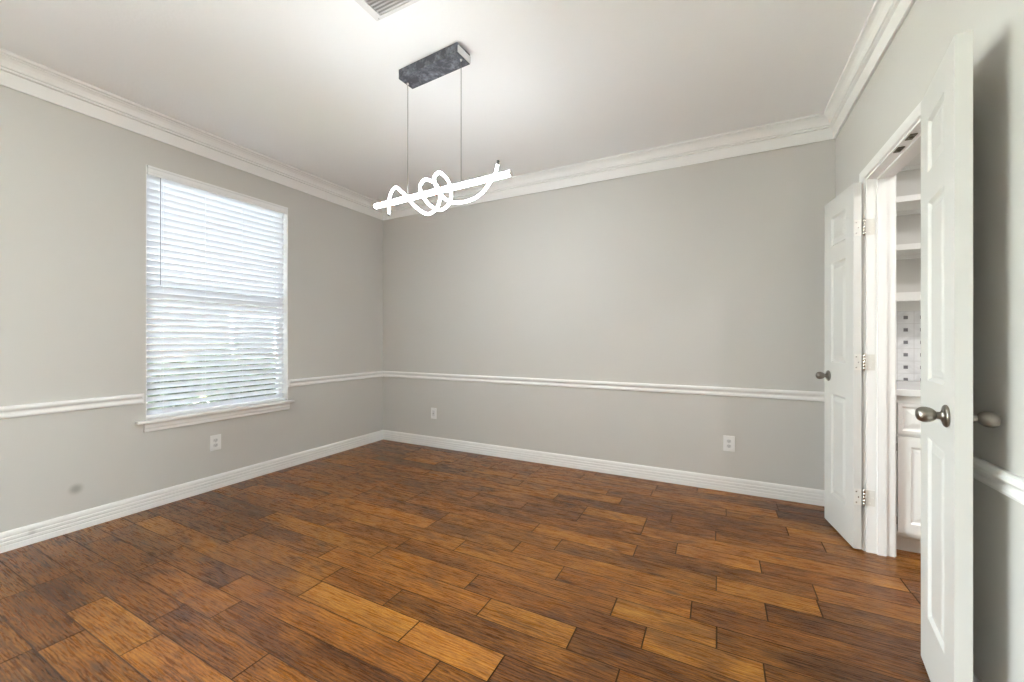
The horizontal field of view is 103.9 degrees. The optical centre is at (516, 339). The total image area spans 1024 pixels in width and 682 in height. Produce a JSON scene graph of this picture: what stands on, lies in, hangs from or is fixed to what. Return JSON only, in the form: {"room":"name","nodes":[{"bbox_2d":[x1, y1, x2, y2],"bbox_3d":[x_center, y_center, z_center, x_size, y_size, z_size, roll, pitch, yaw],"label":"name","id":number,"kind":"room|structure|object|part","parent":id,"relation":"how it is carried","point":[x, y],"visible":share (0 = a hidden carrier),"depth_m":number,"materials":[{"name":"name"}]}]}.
{"room":"empty dining room","nodes":[
{"label":"empty dining room","id":0,"kind":"room"},
{"bbox_2d":[0,85,382,532],"bbox_3d":[-3.299,-0.196,1.567,0.138,2.791,7.295,0,0,27],"label":"wall","id":1,"kind":"structure","parent":0,"point":[73,183],"depth_m":2.65,"materials":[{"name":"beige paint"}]},
{"bbox_2d":[0,48,382,219],"bbox_3d":[-3.170,-1.505,1.579,0.081,0.172,7.157,0,0,27],"label":"crown molding","id":2,"kind":"structure","parent":1,"relation":"attached to","point":[21,74],"depth_m":2.83,"materials":[{"name":"white paint"}]},
{"bbox_2d":[0,430,382,552],"bbox_3d":[-3.199,1.135,1.594,0.016,0.111,7.157,0,0,27],"label":"baseboard","id":3,"kind":"structure","parent":1,"relation":"attached to","point":[23,536],"depth_m":2.86,"materials":[{"name":"white paint"}]},
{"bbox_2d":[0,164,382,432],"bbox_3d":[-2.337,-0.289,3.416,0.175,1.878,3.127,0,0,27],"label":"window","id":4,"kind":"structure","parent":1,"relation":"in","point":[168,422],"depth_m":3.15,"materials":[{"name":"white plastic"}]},
{"bbox_3d":[-2.453,0.102,3.318,0.016,0.904,0.998,0,0,27],"label":"sash","id":5,"kind":"part","parent":4,"relation":"part of","materials":[{"name":"white plastic"}]},
{"bbox_3d":[-2.384,0.576,3.272,0.127,0.021,1.137,0,0,27],"label":"sill","id":6,"kind":"part","parent":4,"relation":"part of","materials":[{"name":"white paint"}]},
{"bbox_2d":[146,165,287,418],"bbox_3d":[-2.388,-0.331,3.288,0.080,1.787,1.026,0,0,27],"label":"window blind","id":7,"kind":"object","parent":4,"relation":"attached to","point":[194,208],"visible":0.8,"depth_m":3.19,"materials":[{"name":"white plastic"}]},
{"bbox_3d":[-2.465,-0.320,3.167,0.040,1.726,0.001,0,0,27],"label":"ladder cord","id":8,"kind":"part","parent":7,"relation":"part of","materials":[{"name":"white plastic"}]},
{"bbox_3d":[-2.403,0.553,3.289,0.052,0.020,1.015,0,0,27],"label":"rail","id":9,"kind":"part","parent":7,"relation":"part of","materials":[{"name":"white plastic"}]},
{"bbox_2d":[210,434,220,450],"bbox_3d":[-2.394,0.822,3.193,0.009,0.122,0.080,0,0,27],"label":"wall outlet","id":10,"kind":"object","parent":1,"relation":"attached to","point":[215,440],"visible":1,"depth_m":3.19,"materials":[{"name":"white plastic"}]},
{"bbox_2d":[0,0,874,201],"bbox_3d":[-0.515,-1.651,0.236,6.308,0.120,7.433,0,0,27],"label":"ceiling","id":11,"kind":"structure","parent":0,"point":[314,87],"depth_m":2.39,"materials":[{"name":"white paint"}]},
{"bbox_2d":[355,0,419,20],"bbox_3d":[-0.590,-1.585,1.796,0.360,0.011,0.260,0,0,27],"label":"ceiling vent","id":12,"kind":"object","parent":11,"relation":"in","point":[378,9],"visible":1,"depth_m":1.91,"materials":[{"name":"white metal"}]},
{"bbox_2d":[399,42,470,88],"label":"ceiling canopy","id":13,"kind":"object","parent":11,"relation":"hanging from","point":[441,62],"depth_m":2.26,"materials":[{"name":"grey"}]},
{"bbox_3d":[-0.283,-1.556,2.188,0.006,0.038,0.109,0,0,30],"label":"plate","id":14,"kind":"part","parent":13,"relation":"part of","materials":[{"name":"silver metal"}]},
{"bbox_2d":[373,160,512,215],"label":"linear chandelier","id":15,"kind":"object","parent":11,"relation":"hanging from","point":[438,190],"depth_m":2.23,"materials":[{"name":"white"}]},
{"bbox_2d":[0,440,929,681],"bbox_3d":[-0.532,1.250,0.202,6.308,0.120,7.509,0,0,27],"label":"floor","id":16,"kind":"structure","parent":0,"point":[382,560],"depth_m":1.92,"materials":[{"name":"brown wood"}]},
{"bbox_2d":[896,396,920,552],"bbox_3d":[2.773,0.751,2.203,1.239,0.878,0.643,0,0,27],"label":"base cabinet","id":17,"kind":"object","parent":16,"relation":"on","point":[908,428],"visible":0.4,"depth_m":2.20,"materials":[{"name":"white paint"}]},
{"bbox_2d":[896,380,920,396],"bbox_3d":[2.786,0.293,2.211,1.254,0.038,0.626,0,0,27],"label":"countertop","id":18,"kind":"structure","parent":17,"relation":"on","point":[903,388],"depth_m":2.24,"materials":[{"name":"stone"}]},
{"bbox_3d":[2.376,0.435,2.088,0.590,0.166,0.019,0,0,27],"label":"drawer","id":19,"kind":"part","parent":17,"relation":"part of","materials":[{"name":"white paint"}]},
{"bbox_3d":[2.376,0.799,2.088,0.590,0.526,0.019,0,0,27],"label":"door","id":20,"kind":"part","parent":17,"relation":"part of","materials":[{"name":"white paint"}]},
{"bbox_2d":[383,139,920,489],"bbox_3d":[1.131,-0.196,3.491,6.308,2.791,0.138,0,0,27],"label":"wall","id":21,"kind":"structure","parent":0,"point":[711,273],"depth_m":3.46,"materials":[{"name":"beige paint"}]},
{"bbox_2d":[431,408,435,418],"bbox_3d":[-0.916,0.819,4.439,0.074,0.120,0.018,0,0,27],"label":"wall outlet","id":22,"kind":"object","parent":21,"relation":"attached to","point":[433,410],"visible":1,"depth_m":4.44,"materials":[{"name":"white plastic"}]},
{"bbox_2d":[383,430,824,505],"bbox_3d":[0.333,1.135,3.809,4.319,0.111,0.016,0,0,27],"label":"baseboard","id":23,"kind":"structure","parent":21,"relation":"attached to","point":[721,483],"depth_m":3.47,"materials":[{"name":"white paint"}]},
{"bbox_2d":[383,371,824,401],"bbox_3d":[0.331,0.409,3.806,4.319,0.069,0.023,0,0,27],"label":"chair rail","id":24,"kind":"object","parent":21,"relation":"attached to","point":[665,388],"visible":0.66,"depth_m":3.47,"materials":[{"name":"white paint"}]},
{"bbox_2d":[383,112,834,219],"bbox_3d":[0.318,-1.505,3.780,4.319,0.172,0.081,0,0,27],"label":"crown molding","id":25,"kind":"structure","parent":21,"relation":"attached to","point":[813,128],"depth_m":3.39,"materials":[{"name":"white paint"}]},
{"bbox_2d":[723,435,734,451],"bbox_3d":[1.666,0.815,3.138,0.080,0.122,0.009,0,0,27],"label":"wall outlet","id":26,"kind":"object","parent":21,"relation":"attached to","point":[728,441],"visible":1,"depth_m":3.14,"materials":[{"name":"white plastic"}]},
{"bbox_2d":[896,311,920,380],"bbox_3d":[2.924,0.042,2.501,1.239,0.463,0.012,0,0,27],"label":"tile backsplash","id":27,"kind":"structure","parent":21,"relation":"attached to","point":[908,323],"depth_m":2.66,"materials":[{"name":"tile"}]},
{"bbox_2d":[896,152,920,310],"bbox_3d":[2.855,-0.850,2.364,1.239,1.320,0.316,0,0,27],"label":"shelf unit","id":28,"kind":"object","parent":21,"relation":"attached to","point":[908,204],"visible":0.02,"depth_m":2.58,"materials":[{"name":"white paint"}]},
{"bbox_3d":[2.858,-0.865,2.371,1.203,0.019,0.300,0,0,27],"label":"shelf","id":29,"kind":"part","parent":28,"relation":"part of","materials":[{"name":"white paint"}]},
{"bbox_3d":[2.858,-0.571,2.371,1.203,0.019,0.300,0,0,27],"label":"shelf","id":30,"kind":"part","parent":28,"relation":"part of","materials":[{"name":"white paint"}]},
{"bbox_3d":[2.858,-1.161,2.371,1.203,0.019,0.300,0,0,27],"label":"shelf","id":31,"kind":"part","parent":28,"relation":"part of","materials":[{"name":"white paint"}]},
{"bbox_2d":[835,0,1023,681],"bbox_3d":[0.670,-0.196,-0.441,0.120,2.791,7.295,0,0,27],"label":"wall","id":32,"kind":"structure","parent":0,"point":[900,81],"depth_m":1.21,"materials":[{"name":"beige paint"}]},
{"bbox_2d":[815,182,874,548],"bbox_3d":[2.013,0.148,2.437,0.176,2.060,0.426,0,0,8],"label":"door","id":33,"kind":"structure","parent":32,"relation":"in","point":[842,375],"depth_m":2.38,"materials":[{"name":"white paint"}]},
{"bbox_3d":[1.971,0.233,2.597,0.049,0.048,0.049,0,0,27],"label":"knob","id":34,"kind":"part","parent":33,"relation":"part of","materials":[{"name":"silver metal"}]},
{"bbox_3d":[1.972,0.885,2.236,0.044,0.089,0.004,0,0,27],"label":"jamb plate","id":35,"kind":"part","parent":33,"relation":"part of","materials":[{"name":"white metal"}]},
{"bbox_3d":[1.972,-0.628,2.236,0.044,0.089,0.004,0,0,27],"label":"jamb plate","id":36,"kind":"part","parent":33,"relation":"part of","materials":[{"name":"white metal"}]},
{"bbox_3d":[1.972,0.128,2.236,0.044,0.089,0.004,0,0,27],"label":"jamb plate","id":37,"kind":"part","parent":33,"relation":"part of","materials":[{"name":"white metal"}]},
{"bbox_2d":[824,0,914,138],"bbox_3d":[0.612,-1.505,-0.334,0.081,0.172,7.157,0,0,27],"label":"crown molding","id":38,"kind":"structure","parent":32,"relation":"attached to","point":[885,18],"depth_m":2.13,"materials":[{"name":"white paint"}]},
{"bbox_2d":[859,102,920,556],"bbox_3d":[1.815,0.118,1.823,0.156,2.143,0.998,0,0,27],"label":"door frame","id":39,"kind":"structure","parent":32,"relation":"attached to","point":[877,179],"depth_m":2.21,"materials":[{"name":"white paint"}]},
{"bbox_2d":[893,146,904,152],"bbox_3d":[1.802,-0.890,1.887,0.026,0.010,0.060,0,0,27],"label":"plate","id":40,"kind":"object","parent":32,"relation":"attached to","point":[899,149],"visible":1,"depth_m":1.88,"materials":[{"name":"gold metal"}]},
{"bbox_2d":[905,133,917,140],"bbox_3d":[1.742,-0.890,1.767,0.026,0.010,0.060,0,0,27],"label":"plate","id":41,"kind":"object","parent":32,"relation":"attached to","point":[911,136],"visible":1,"depth_m":1.76,"materials":[{"name":"gold metal"}]},
{"bbox_2d":[915,30,1001,681],"bbox_3d":[1.408,0.148,1.323,0.177,2.060,0.424,0,0,35],"label":"door","id":42,"kind":"structure","parent":32,"relation":"in","point":[946,416],"depth_m":1.21,"materials":[{"name":"white paint"}]},
{"bbox_3d":[1.274,0.233,1.246,0.049,0.048,0.049,0,0,27],"label":"knob","id":43,"kind":"part","parent":42,"relation":"part of","materials":[{"name":"silver metal"}]},
{"bbox_3d":[1.378,0.233,1.170,0.049,0.048,0.049,0,0,27],"label":"knob","id":44,"kind":"part","parent":42,"relation":"part of","materials":[{"name":"silver metal"}]},
{"bbox_2d":[973,672,980,681],"bbox_3d":[0.641,1.135,-0.348,0.016,0.111,7.157,0,0,27],"label":"baseboard","id":45,"kind":"structure","parent":32,"relation":"attached to","point":[975,678],"depth_m":1.28,"materials":[{"name":"white paint"}]},
{"bbox_2d":[973,455,1023,504],"bbox_3d":[0.642,0.409,-0.338,0.023,0.069,3.917,0,0,27],"label":"chair rail","id":46,"kind":"object","parent":32,"relation":"attached to","point":[1007,483],"depth_m":1.16,"materials":[{"name":"white paint"}]},
{"label":"outside","id":47,"kind":"structure","parent":0,"visible":0},
{"bbox_3d":[-6.236,1.600,5.395,44.000,0.180,32.000,0,0,27],"label":"ground","id":48,"kind":"structure","parent":47,"visible":0},
{"bbox_2d":[147,362,204,409],"bbox_3d":[-3.814,0.864,4.061,1.143,1.297,1.170,0,0,27],"label":"shrub","id":49,"kind":"object","parent":48,"relation":"on","point":[161,362],"visible":0.07,"depth_m":4.17,"materials":[{"name":"green plant"}]},
{"bbox_2d":[156,343,263,402],"bbox_3d":[-5.068,0.750,6.909,1.625,1.527,1.560,0,0,-23],"label":"shrub","id":50,"kind":"object","parent":48,"relation":"on","point":[216,343],"visible":0.09,"depth_m":6.59,"materials":[{"name":"green plant"}]},
{"bbox_2d":[146,233,275,391],"bbox_3d":[-11.118,-0.990,13.468,7.000,5.000,19.000,0,0,27],"label":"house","id":51,"kind":"structure","parent":48,"relation":"on","point":[148,233],"depth_m":11.35,"materials":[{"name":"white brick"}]},
{"bbox_3d":[-8.211,-0.090,12.558,0.030,1.200,1.200,0,0,27],"label":"pane","id":52,"kind":"part","parent":51,"relation":"part of","materials":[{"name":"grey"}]},
{"bbox_2d":[209,348,275,401],"bbox_3d":[-3.378,0.789,5.270,1.044,1.448,1.071,0,0,-15],"label":"shrub","id":53,"kind":"object","parent":48,"relation":"on","point":[267,348],"visible":0.14,"depth_m":5.04,"materials":[{"name":"green plant"}]}
]}

